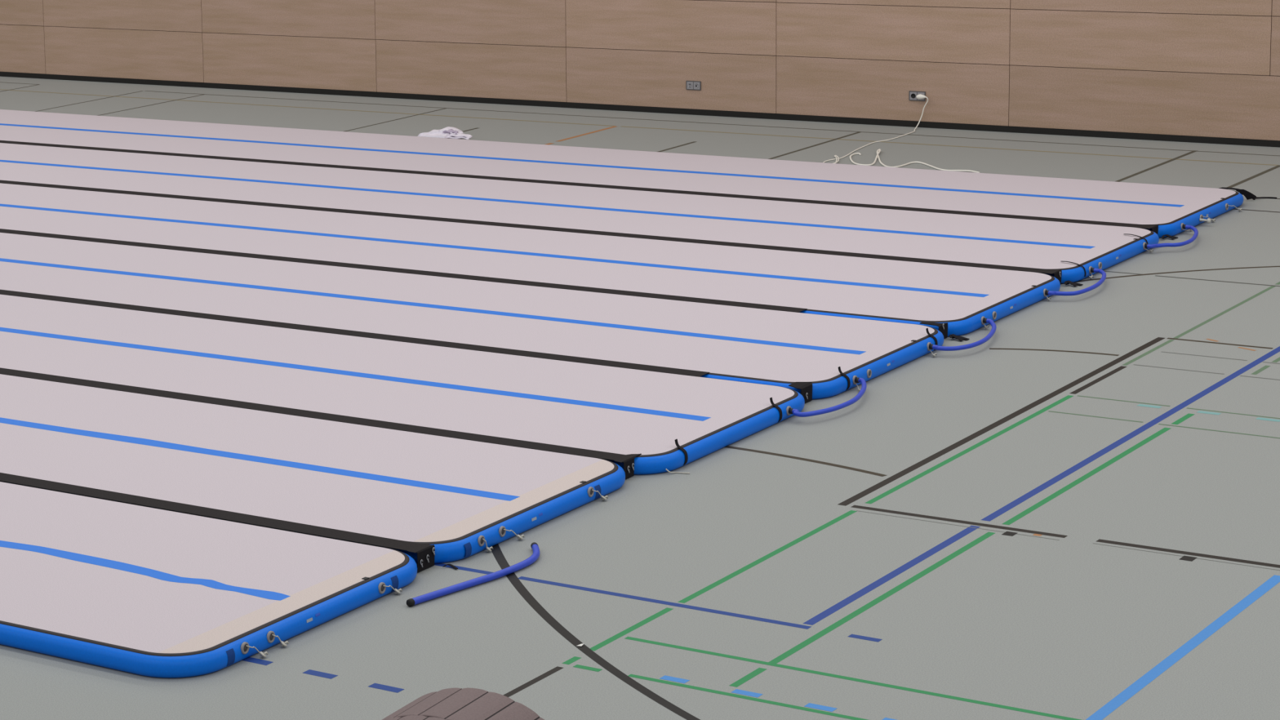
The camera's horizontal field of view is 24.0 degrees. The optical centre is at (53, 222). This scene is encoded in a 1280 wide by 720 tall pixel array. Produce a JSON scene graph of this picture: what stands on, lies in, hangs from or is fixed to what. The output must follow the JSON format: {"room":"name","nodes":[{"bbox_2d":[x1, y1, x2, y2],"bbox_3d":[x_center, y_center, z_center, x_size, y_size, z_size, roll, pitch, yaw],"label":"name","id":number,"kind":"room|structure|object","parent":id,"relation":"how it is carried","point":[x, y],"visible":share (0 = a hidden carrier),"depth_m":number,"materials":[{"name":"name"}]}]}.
{"room":"sports hall","nodes":[
{"label":"sports hall","id":0,"kind":"room"},
{"bbox_2d":[0,76,1279,719],"bbox_3d":[-6.701,1.925,14.187,64.000,0.001,40.370,5,12,39],"label":"floor","id":1,"kind":"structure","parent":0,"point":[1072,512],"depth_m":14.01,"materials":[{"name":"grey paint"}]},
{"bbox_2d":[0,481,417,678],"bbox_3d":[-4.571,1.207,17.681,15.050,0.104,1.982,5,12,39],"label":"mat","id":2,"kind":"object","parent":1,"relation":"on","point":[130,588],"visible":1,"depth_m":13.40,"materials":[{"name":"plastic"}]},
{"bbox_2d":[0,472,457,573],"bbox_3d":[-3.866,1.054,18.414,14.892,0.102,0.183,5,12,39],"label":"strip","id":3,"kind":"object","parent":1,"relation":"on","point":[425,553],"visible":1,"depth_m":14.45,"materials":[{"name":"black fabric"}]},
{"bbox_2d":[0,373,625,564],"bbox_3d":[-3.292,0.901,19.212,15.050,0.104,1.982,5,12,39],"label":"mat","id":4,"kind":"object","parent":1,"relation":"on","point":[464,498],"visible":1,"depth_m":15.40,"materials":[{"name":"plastic"}]},
{"bbox_2d":[0,367,641,479],"bbox_3d":[-2.631,0.746,19.971,14.778,0.102,0.213,5,12,39],"label":"strip","id":5,"kind":"object","parent":1,"relation":"on","point":[628,460],"visible":1,"depth_m":16.42,"materials":[{"name":"black fabric"}]},
{"bbox_2d":[0,293,804,475],"bbox_3d":[-1.961,0.585,20.673,15.086,0.142,1.982,5,12,39],"label":"mat","id":6,"kind":"object","parent":1,"relation":"on","point":[674,420],"visible":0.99,"depth_m":17.33,"materials":[{"name":"plastic"}]},
{"bbox_2d":[789,377,866,417],"bbox_3d":[4.511,1.007,16.654,0.217,0.035,0.970,5,12,39],"label":"hose","id":7,"kind":"object","parent":6,"relation":"attached to","point":[796,412],"visible":1,"depth_m":16.41,"materials":[{"name":"blue plastic"}]},
{"bbox_2d":[0,289,812,403],"bbox_3d":[-1.346,0.445,21.462,14.828,0.103,0.190,5,12,39],"label":"strip","id":8,"kind":"object","parent":1,"relation":"on","point":[806,388],"visible":0.98,"depth_m":18.56,"materials":[{"name":"black fabric"}]},
{"bbox_2d":[417,126,472,139],"bbox_3d":[3.795,-0.857,28.035,0.611,0.116,0.324,5,12,39],"label":"folded cloth","id":9,"kind":"object","parent":1,"relation":"on","point":[450,132],"visible":0.73,"depth_m":27.97,"materials":[{"name":"white fabric"}]},
{"bbox_2d":[382,688,544,719],"bbox_3d":[1.136,2.013,9.123,0.862,0.862,0.938,4,12,35],"label":"barrel","id":10,"kind":"object","parent":1,"relation":"on","point":[449,704],"visible":1,"depth_m":9.29,"materials":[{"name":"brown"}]},
{"bbox_2d":[0,232,943,399],"bbox_3d":[-0.701,0.282,22.196,15.077,0.142,1.982,5,12,39],"label":"mat","id":11,"kind":"object","parent":1,"relation":"on","point":[777,348],"visible":0.93,"depth_m":19.24,"materials":[{"name":"plastic"}]},
{"bbox_2d":[929,318,996,351],"bbox_3d":[5.766,0.707,18.159,0.235,0.035,0.929,5,12,39],"label":"hose","id":12,"kind":"object","parent":11,"relation":"attached to","point":[990,322],"visible":1,"depth_m":17.88,"materials":[{"name":"blue plastic"}]},
{"bbox_2d":[406,542,539,606],"bbox_3d":[2.020,1.654,13.591,0.155,0.036,1.132,5,12,39],"label":"air hose","id":13,"kind":"object","parent":1,"relation":"on","point":[411,602],"visible":1,"depth_m":13.49,"materials":[{"name":"blue plastic"}]},
{"bbox_2d":[0,228,969,341],"bbox_3d":[-0.027,0.143,22.950,14.934,0.108,0.172,5,12,39],"label":"strip","id":14,"kind":"object","parent":1,"relation":"on","point":[943,327],"visible":1,"depth_m":20.59,"materials":[{"name":"black fabric"}]},
{"bbox_2d":[0,182,1060,337],"bbox_3d":[0.541,-0.005,23.738,15.037,0.104,1.982,5,12,39],"label":"mat","id":15,"kind":"object","parent":1,"relation":"on","point":[911,292],"visible":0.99,"depth_m":21.14,"materials":[{"name":"plastic"}]},
{"bbox_2d":[0,180,1083,286],"bbox_3d":[1.240,-0.160,24.481,14.904,0.102,0.217,5,12,39],"label":"strip","id":16,"kind":"object","parent":1,"relation":"on","point":[1057,273],"visible":0.98,"depth_m":22.15,"materials":[{"name":"black fabric"}]},
{"bbox_2d":[0,142,1159,283],"bbox_3d":[1.796,-0.314,25.265,15.047,0.114,1.982,5,12,39],"label":"mat","id":17,"kind":"object","parent":1,"relation":"on","point":[1074,249],"visible":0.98,"depth_m":23.07,"materials":[{"name":"plastic"}]},
{"bbox_2d":[1045,267,1106,295],"bbox_3d":[6.989,0.407,19.662,0.228,0.035,0.950,5,12,39],"label":"hose","id":18,"kind":"object","parent":17,"relation":"attached to","point":[1103,273],"visible":1,"depth_m":19.39,"materials":[{"name":"blue plastic"}]},
{"bbox_2d":[0,140,1177,239],"bbox_3d":[2.502,-0.467,26.021,14.855,0.102,0.260,5,12,39],"label":"strip","id":19,"kind":"object","parent":1,"relation":"on","point":[1154,228],"visible":0.93,"depth_m":24.07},
{"bbox_2d":[0,109,1276,238],"bbox_3d":[3.144,-0.629,26.870,15.113,0.111,2.221,5,12,39],"label":"mat","id":20,"kind":"object","parent":1,"relation":"on","point":[1171,207],"visible":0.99,"depth_m":24.98,"materials":[{"name":"plastic"}]},
{"bbox_2d":[1145,224,1198,248],"bbox_3d":[8.224,0.108,21.163,0.223,0.035,0.940,5,12,37],"label":"hose","id":21,"kind":"object","parent":20,"relation":"attached to","point":[1193,237],"visible":1,"depth_m":20.90,"materials":[{"name":"blue plastic"}]},
{"bbox_2d":[823,93,979,173],"bbox_3d":[7.487,-0.808,26.222,1.226,0.323,2.930,-1,10,8],"label":"power cable","id":22,"kind":"object","parent":1,"relation":"on","point":[920,96],"visible":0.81,"depth_m":25.77,"materials":[{"name":"white plastic"}]},
{"bbox_2d":[0,0,1279,140],"bbox_3d":[5.985,-4.825,28.850,64.000,7.500,0.200,5,12,39],"label":"wall","id":23,"kind":"structure","parent":0,"point":[1193,68],"depth_m":28.71,"materials":[{"name":"brown wood"}]},
{"bbox_2d":[0,71,1279,147],"bbox_3d":[6.071,-1.142,29.385,64.000,0.056,0.028,5,12,39],"label":"baseboard","id":24,"kind":"structure","parent":23,"relation":"attached to","point":[1265,143],"depth_m":29.11,"materials":[{"name":"black rubber"}]},
{"bbox_2d":[685,80,701,90],"bbox_3d":[6.405,-1.372,29.047,0.159,0.089,0.012,5,12,39],"label":"wall socket","id":25,"kind":"object","parent":23,"relation":"attached to","point":[690,85],"visible":1,"depth_m":29.05,"materials":[{"name":"grey plastic"}]},
{"bbox_2d":[908,90,925,101],"bbox_3d":[8.206,-1.201,27.568,0.161,0.090,0.012,5,12,39],"label":"wall socket","id":26,"kind":"object","parent":23,"relation":"attached to","point":[912,95],"visible":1,"depth_m":27.58,"materials":[{"name":"grey plastic"}]}
]}

